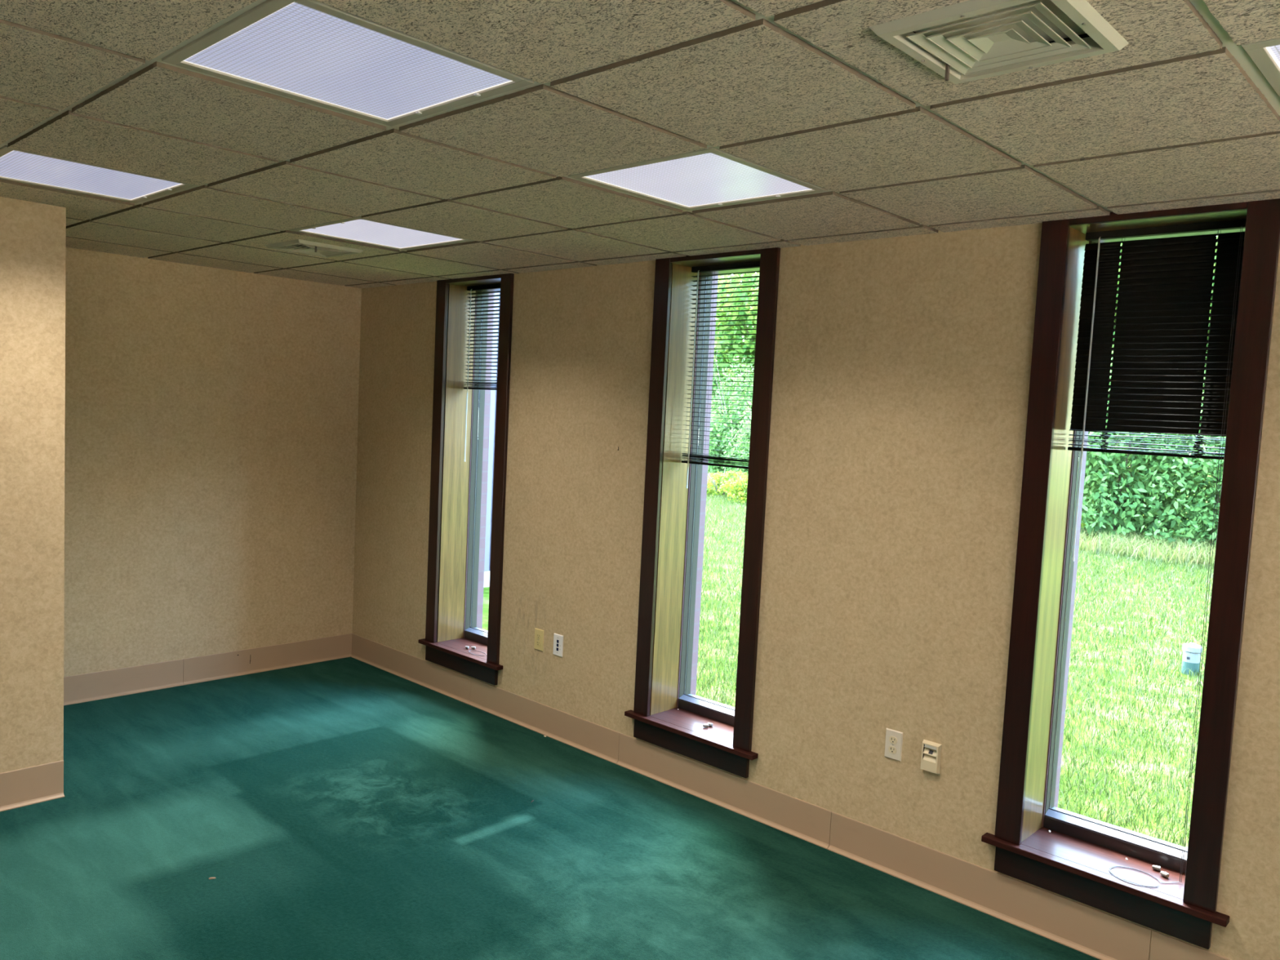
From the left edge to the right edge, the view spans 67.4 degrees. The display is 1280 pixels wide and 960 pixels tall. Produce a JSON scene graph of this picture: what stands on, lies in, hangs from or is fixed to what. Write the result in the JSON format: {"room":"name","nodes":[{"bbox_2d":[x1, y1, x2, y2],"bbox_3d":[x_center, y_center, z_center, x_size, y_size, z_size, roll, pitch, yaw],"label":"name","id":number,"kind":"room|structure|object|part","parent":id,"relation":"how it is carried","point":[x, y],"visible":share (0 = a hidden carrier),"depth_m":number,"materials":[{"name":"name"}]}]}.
{"room":"empty office room","nodes":[
{"label":"empty office room","id":0,"kind":"room"},
{"bbox_2d":[0,196,66,773],"bbox_3d":[-4.350,0.079,3.037,1.500,2.502,4.085,7,6,43],"label":"wall","id":1,"kind":"structure","parent":0,"point":[33,235],"depth_m":3.92,"materials":[{"name":"paint"}]},
{"bbox_2d":[0,760,64,811],"bbox_3d":[-3.854,1.313,2.604,0.020,0.155,4.085,7,6,43],"label":"baseboard","id":2,"kind":"structure","parent":1,"relation":"attached to","point":[27,786],"depth_m":4.01,"materials":[{"name":"plastic"}]},
{"bbox_2d":[63,247,361,676],"bbox_3d":[-2.630,-0.040,5.810,0.200,2.502,2.315,7,6,43],"label":"wall","id":3,"kind":"structure","parent":0,"point":[211,414],"depth_m":5.70,"materials":[{"name":"paint"}]},
{"bbox_2d":[63,633,351,705],"bbox_3d":[-2.677,1.141,5.746,0.020,0.155,2.111,7,6,43],"label":"baseboard","id":4,"kind":"structure","parent":3,"relation":"attached to","point":[85,687],"depth_m":5.78,"materials":[{"name":"plastic"}]},
{"bbox_2d":[0,657,1099,959],"bbox_3d":[-1.145,1.661,1.531,8.120,0.120,6.220,7,6,43],"label":"floor","id":5,"kind":"structure","parent":0,"point":[348,808],"depth_m":3.71,"materials":[{"name":"green carpet"}]},
{"bbox_2d":[0,0,1279,288],"bbox_3d":[-1.022,-0.876,1.331,8.104,0.030,6.205,7,6,43],"label":"ceiling","id":6,"kind":"structure","parent":0,"point":[1180,116],"depth_m":2.44,"materials":[{"name":"tile"}]},
{"bbox_2d":[0,145,195,203],"bbox_3d":[-1.976,-1.079,3.381,0.582,0.041,0.582,7,6,43],"label":"ceiling light","id":7,"kind":"object","parent":6,"relation":"attached to","point":[19,166],"visible":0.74,"depth_m":3.39,"materials":[{"name":"beige plastic"}]},
{"bbox_2d":[264,239,363,257],"bbox_3d":[-1.586,-1.180,4.678,0.340,0.175,0.340,7,6,43],"label":"ceiling vent","id":8,"kind":"object","parent":6,"relation":"in","point":[313,248],"visible":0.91,"depth_m":4.66,"materials":[{"name":"beige metal"}]},
{"bbox_2d":[161,0,533,126],"bbox_3d":[-0.646,-0.924,2.135,0.582,0.041,0.582,7,6,43],"label":"ceiling light","id":9,"kind":"object","parent":6,"relation":"attached to","point":[315,52],"visible":0.86,"depth_m":2.10,"materials":[{"name":"beige plastic"}]},
{"bbox_2d":[288,216,474,250],"bbox_3d":[-1.144,-1.104,4.265,0.582,0.041,0.582,7,6,43],"label":"ceiling light","id":10,"kind":"object","parent":6,"relation":"attached to","point":[358,229],"visible":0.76,"depth_m":4.27,"materials":[{"name":"beige plastic"}]},
{"bbox_2d":[568,146,828,210],"bbox_3d":[0.185,-0.948,3.018,0.582,0.041,0.582,7,6,43],"label":"ceiling light","id":11,"kind":"object","parent":6,"relation":"attached to","point":[709,177],"visible":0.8,"depth_m":3.00,"materials":[{"name":"beige plastic"}]},
{"bbox_2d":[868,0,1128,84],"bbox_3d":[0.656,-0.857,1.744,0.340,0.175,0.340,7,6,43],"label":"ceiling vent","id":12,"kind":"object","parent":6,"relation":"in","point":[957,59],"visible":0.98,"depth_m":1.75,"materials":[{"name":"beige metal"}]},
{"bbox_3d":[0.601,-0.799,1.878,0.007,0.034,0.007,7,6,43],"label":"lever","id":13,"kind":"part","parent":12,"relation":"part of","materials":[{"name":"brown"}]},
{"bbox_2d":[1241,37,1279,97],"bbox_3d":[1.514,-0.793,1.772,0.582,0.041,0.582,7,6,43],"label":"ceiling light","id":14,"kind":"object","parent":6,"relation":"attached to","point":[1265,55],"visible":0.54,"depth_m":1.81,"materials":[{"name":"beige plastic"}]},
{"bbox_2d":[463,240,1091,827],"bbox_3d":[1.163,0.181,3.940,9.100,3.500,0.139,7,6,43],"label":"wall","id":15,"kind":"structure","parent":0,"point":[487,393],"depth_m":4.78,"materials":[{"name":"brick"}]},
{"bbox_2d":[351,222,1279,959],"bbox_3d":[1.039,0.283,3.821,8.300,2.502,0.206,7,6,43],"label":"wall","id":16,"kind":"structure","parent":0,"point":[902,365],"depth_m":3.89,"materials":[{"name":"paint"}]},
{"bbox_2d":[417,273,514,685],"bbox_3d":[-0.913,-0.022,5.684,0.774,2.314,0.346,7,6,43],"label":"window","id":17,"kind":"structure","parent":16,"relation":"in","point":[445,642],"depth_m":5.80,"materials":[{"name":"brown wood"}]},
{"bbox_3d":[-1.226,-0.106,5.788,0.090,2.192,0.021,7,6,43],"label":"casing","id":18,"kind":"part","parent":17,"relation":"part of","materials":[{"name":"brown wood"}]},
{"bbox_3d":[-0.952,-1.157,5.502,0.520,0.030,0.020,7,6,43],"label":"head casing","id":19,"kind":"part","parent":17,"relation":"part of","materials":[{"name":"brown wood"}]},
{"bbox_3d":[-0.875,0.987,5.851,0.519,0.080,0.092,7,6,43],"label":"rail","id":20,"kind":"part","parent":17,"relation":"part of","materials":[{"name":"grey"}]},
{"bbox_3d":[-0.822,-0.079,5.774,0.523,2.180,0.085,7,6,43],"label":"rail","id":21,"kind":"part","parent":17,"relation":"part of","materials":[{"name":"grey metal"}]},
{"bbox_2d":[463,283,500,656],"bbox_3d":[-0.939,-0.067,5.651,0.517,2.161,0.153,7,6,43],"label":"blind","id":22,"kind":"object","parent":17,"relation":"attached to","point":[485,385],"visible":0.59,"depth_m":5.71,"materials":[{"name":"black"}]},
{"bbox_3d":[-0.856,-0.829,5.633,0.294,0.589,0.028,7,6,43],"label":"ladder cord","id":23,"kind":"part","parent":22,"relation":"part of","materials":[{"name":"black fabric"}]},
{"bbox_3d":[-0.876,-0.536,5.660,0.517,0.010,0.022,7,6,43],"label":"rail","id":24,"kind":"part","parent":22,"relation":"part of","materials":[{"name":"black"}]},
{"bbox_3d":[-0.823,-0.077,5.773,0.519,2.184,0.092,7,6,43],"label":"frame","id":25,"kind":"part","parent":17,"relation":"part of","materials":[{"name":"grey metal"}]},
{"bbox_3d":[-0.783,-0.054,5.372,0.090,2.192,0.021,7,6,43],"label":"casing","id":26,"kind":"part","parent":17,"relation":"part of","materials":[{"name":"brown wood"}]},
{"bbox_2d":[533,627,543,651],"bbox_3d":[-0.547,0.863,5.184,0.072,0.115,0.008,7,6,43],"label":"wall outlet","id":27,"kind":"object","parent":16,"relation":"attached to","point":[539,633],"visible":1,"depth_m":5.18,"materials":[{"name":"beige plastic"}]},
{"bbox_2d":[536,640,540,646],"bbox_3d":[-0.550,0.882,5.184,0.034,0.026,0.003,7,6,43],"label":"receptacle","id":28,"kind":"object","parent":27,"relation":"attached to","point":[538,642],"depth_m":5.18,"materials":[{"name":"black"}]},
{"bbox_2d":[553,633,563,657],"bbox_3d":[-0.434,0.874,5.079,0.072,0.115,0.007,7,6,43],"label":"data plate","id":29,"kind":"object","parent":16,"relation":"attached to","point":[557,638],"visible":1,"depth_m":5.07,"materials":[{"name":"white plastic"}]},
{"bbox_2d":[624,247,780,777],"bbox_3d":[0.373,0.129,4.478,0.774,2.314,0.346,7,6,43],"label":"window","id":30,"kind":"structure","parent":16,"relation":"in","point":[726,745],"depth_m":4.57,"materials":[{"name":"brown wood"}]},
{"bbox_3d":[0.060,0.045,4.581,0.090,2.192,0.021,7,6,43],"label":"casing","id":31,"kind":"part","parent":30,"relation":"part of","materials":[{"name":"brown wood"}]},
{"bbox_3d":[0.464,0.071,4.567,0.523,2.180,0.085,7,6,43],"label":"rail","id":32,"kind":"part","parent":30,"relation":"part of","materials":[{"name":"grey metal"}]},
{"bbox_3d":[0.411,1.137,4.644,0.519,0.080,0.092,7,6,43],"label":"rail","id":33,"kind":"part","parent":30,"relation":"part of","materials":[{"name":"grey"}]},
{"bbox_3d":[0.335,-1.006,4.295,0.520,0.030,0.020,7,6,43],"label":"head casing","id":34,"kind":"part","parent":30,"relation":"part of","materials":[{"name":"brown wood"}]},
{"bbox_3d":[0.463,0.073,4.567,0.519,2.184,0.092,7,6,43],"label":"frame","id":35,"kind":"part","parent":30,"relation":"part of","materials":[{"name":"grey metal"}]},
{"bbox_2d":[680,261,759,727],"bbox_3d":[0.369,0.083,4.468,0.517,2.161,0.091,7,6,43],"label":"blind","id":36,"kind":"object","parent":30,"relation":"attached to","point":[698,269],"visible":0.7,"depth_m":4.49,"materials":[{"name":"black"}]},
{"bbox_3d":[0.423,-0.519,4.438,0.294,0.909,0.028,7,6,43],"label":"ladder cord","id":37,"kind":"part","parent":36,"relation":"part of","materials":[{"name":"black fabric"}]},
{"bbox_3d":[0.395,-0.067,4.477,0.517,0.010,0.022,7,6,43],"label":"rail","id":38,"kind":"part","parent":36,"relation":"part of","materials":[{"name":"black"}]},
{"bbox_3d":[0.504,0.097,4.165,0.090,2.192,0.021,7,6,43],"label":"casing","id":39,"kind":"part","parent":30,"relation":"part of","materials":[{"name":"brown wood"}]},
{"bbox_2d":[350,633,1231,959],"bbox_3d":[0.980,1.463,3.755,8.096,0.155,0.020,7,6,43],"label":"baseboard","id":40,"kind":"structure","parent":16,"relation":"attached to","point":[1097,934],"depth_m":3.96,"materials":[{"name":"plastic"}]},
{"bbox_2d":[884,728,902,761],"bbox_3d":[0.988,1.033,3.745,0.072,0.115,0.008,7,6,43],"label":"wall outlet","id":41,"kind":"object","parent":16,"relation":"attached to","point":[894,739],"visible":1,"depth_m":3.74,"materials":[{"name":"beige plastic"}]},
{"bbox_2d":[888,746,896,753],"bbox_3d":[0.985,1.053,3.745,0.034,0.026,0.003,7,6,43],"label":"receptacle","id":42,"kind":"object","parent":41,"relation":"attached to","point":[891,749],"depth_m":3.74,"materials":[{"name":"beige plastic"}]},
{"bbox_2d":[888,736,897,744],"bbox_3d":[0.987,1.014,3.742,0.034,0.026,0.003,7,6,43],"label":"receptacle","id":43,"kind":"object","parent":41,"relation":"attached to","point":[892,740],"depth_m":3.74,"materials":[{"name":"beige plastic"}]},
{"bbox_2d":[920,739,942,773],"bbox_3d":[1.099,1.049,3.632,0.073,0.114,0.020,7,6,43],"label":"box","id":44,"kind":"object","parent":16,"relation":"attached to","point":[931,762],"visible":1,"depth_m":3.62,"materials":[{"name":"beige plastic"}]},
{"bbox_2d":[981,198,1279,949],"bbox_3d":[1.682,0.282,3.251,0.774,2.314,0.346,7,6,43],"label":"window","id":45,"kind":"structure","parent":16,"relation":"in","point":[1073,860],"depth_m":3.28,"materials":[{"name":"brown wood"}]},
{"bbox_3d":[1.369,0.198,3.354,0.090,2.192,0.021,7,6,43],"label":"casing","id":46,"kind":"part","parent":45,"relation":"part of","materials":[{"name":"brown wood"}]},
{"bbox_3d":[1.772,0.224,3.341,0.523,2.180,0.085,7,6,43],"label":"rail","id":47,"kind":"part","parent":45,"relation":"part of","materials":[{"name":"grey metal"}]},
{"bbox_3d":[1.720,1.290,3.418,0.519,0.080,0.092,7,6,43],"label":"rail","id":48,"kind":"part","parent":45,"relation":"part of","materials":[{"name":"grey"}]},
{"bbox_3d":[1.771,0.226,3.340,0.519,2.184,0.092,7,6,43],"label":"frame","id":49,"kind":"part","parent":45,"relation":"part of","materials":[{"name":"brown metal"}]},
{"bbox_2d":[1067,218,1246,887],"bbox_3d":[1.648,0.237,3.208,0.520,2.161,0.192,7,6,43],"label":"blind","id":50,"kind":"object","parent":45,"relation":"attached to","point":[1163,307],"visible":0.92,"depth_m":3.20,"materials":[{"name":"black plastic"}]},
{"bbox_3d":[1.712,-0.089,3.237,0.517,0.010,0.022,7,6,43],"label":"rail","id":51,"kind":"part","parent":50,"relation":"part of","materials":[{"name":"black metal"}]},
{"bbox_3d":[1.736,-0.454,3.205,0.294,0.733,0.028,7,6,43],"label":"ladder cord","id":52,"kind":"part","parent":50,"relation":"part of","materials":[{"name":"black plastic"}]},
{"bbox_3d":[1.643,-0.853,3.068,0.520,0.030,0.020,7,6,43],"label":"head casing","id":53,"kind":"part","parent":45,"relation":"part of","materials":[{"name":"brown wood"}]},
{"bbox_3d":[1.812,0.250,2.939,0.090,2.192,0.021,7,6,43],"label":"casing","id":54,"kind":"part","parent":45,"relation":"part of","materials":[{"name":"brown wood"}]},
{"label":"outside","id":55,"kind":"structure","parent":0,"visible":0},
{"bbox_2d":[482,474,1213,848],"bbox_3d":[15.065,0.416,31.926,80.000,0.300,59.654,7,6,43],"label":"ground","id":56,"kind":"structure","parent":55,"point":[486,590],"depth_m":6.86,"materials":[{"name":"green plant"}]},
{"bbox_2d":[483,292,500,587],"bbox_3d":[-1.676,-0.495,9.595,0.290,3.250,4.228,7,6,43],"label":"boarded wing","id":57,"kind":"object","parent":56,"relation":"on","point":[493,393],"visible":0.02,"depth_m":9.62},
{"bbox_2d":[708,346,731,475],"bbox_3d":[1.943,-2.080,28.785,1.972,4.153,2.943,4,4,16],"label":"shrub","id":58,"kind":"object","parent":56,"relation":"on","point":[714,388],"visible":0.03,"depth_m":28.77,"materials":[{"name":"green plant"}]},
{"bbox_2d":[706,467,747,497],"bbox_3d":[1.812,0.093,21.692,1.426,0.722,1.162,7,6,43],"label":"shrub","id":59,"kind":"object","parent":56,"relation":"on","point":[714,483],"visible":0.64,"depth_m":21.50,"materials":[{"name":"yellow plant"}]},
{"bbox_2d":[707,355,754,475],"bbox_3d":[2.686,-1.643,26.805,3.044,3.685,2.746,4,4,18],"label":"shrub","id":60,"kind":"object","parent":56,"relation":"on","point":[713,448],"visible":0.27,"depth_m":26.40,"materials":[{"name":"green plant"}]},
{"bbox_2d":[719,471,747,504],"bbox_3d":[2.299,0.214,20.352,1.162,0.722,1.426,4,4,18],"label":"shrub","id":61,"kind":"object","parent":56,"relation":"on","point":[739,488],"visible":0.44,"depth_m":20.11,"materials":[{"name":"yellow plant"}]},
{"bbox_2d":[714,272,755,413],"bbox_3d":[2.086,-4.748,35.017,6.108,8.298,6.370,0,5,-35],"label":"tree","id":62,"kind":"object","parent":56,"relation":"on","point":[754,273],"visible":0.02,"depth_m":33.79,"materials":[{"name":"green plant"}]},
{"bbox_2d":[713,272,759,408],"bbox_3d":[4.202,-4.353,31.006,6.108,8.298,6.370,4,4,17],"label":"tree","id":63,"kind":"object","parent":56,"relation":"on","point":[753,298],"visible":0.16,"depth_m":30.03,"materials":[{"name":"green plant"}]},
{"bbox_2d":[721,406,751,477],"bbox_3d":[3.345,-1.377,24.511,1.972,3.461,2.943,2,4,-15],"label":"shrub","id":64,"kind":"object","parent":56,"relation":"on","point":[742,434],"visible":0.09,"depth_m":24.89,"materials":[{"name":"green plant"}]},
{"bbox_2d":[745,400,751,435],"bbox_3d":[4.149,-1.428,22.736,3.044,4.020,2.746,2,4,-13],"label":"shrub","id":65,"kind":"object","parent":56,"relation":"on","point":[748,402],"visible":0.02,"depth_m":23.13,"materials":[{"name":"green plant"}]},
{"bbox_2d":[706,471,1216,568],"bbox_3d":[6.543,0.759,17.213,4.278,0.336,23.022,0,5,-37],"label":"grass","id":66,"kind":"structure","parent":56,"relation":"on","point":[1200,553],"depth_m":14.53,"materials":[{"name":"plant"}]},
{"bbox_2d":[1080,351,1204,542],"bbox_3d":[8.126,-0.614,16.328,2.746,3.685,3.044,4,4,15],"label":"shrub","id":67,"kind":"object","parent":56,"relation":"on","point":[1113,486],"visible":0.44,"depth_m":15.50,"materials":[{"name":"green plant"}]},
{"bbox_2d":[1108,236,1217,476],"bbox_3d":[10.419,-2.879,19.912,5.577,7.576,5.816,2,4,-8],"label":"tree","id":68,"kind":"object","parent":56,"relation":"on","point":[1216,237],"visible":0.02,"depth_m":18.18,"materials":[{"name":"green plant"}]},
{"bbox_2d":[1128,369,1226,549],"bbox_3d":[9.226,-0.411,15.201,2.943,3.461,1.972,1,4,-18],"label":"shrub","id":69,"kind":"object","parent":56,"relation":"on","point":[1203,531],"visible":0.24,"depth_m":14.94,"materials":[{"name":"green plant"}]},
{"bbox_2d":[1181,642,1202,675],"bbox_3d":[4.333,1.429,7.549,0.136,0.295,0.136,7,6,43],"label":"utility pedestal","id":70,"kind":"object","parent":56,"relation":"on","point":[1191,651],"visible":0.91,"depth_m":7.50,"materials":[{"name":"grey plastic"}]}
]}

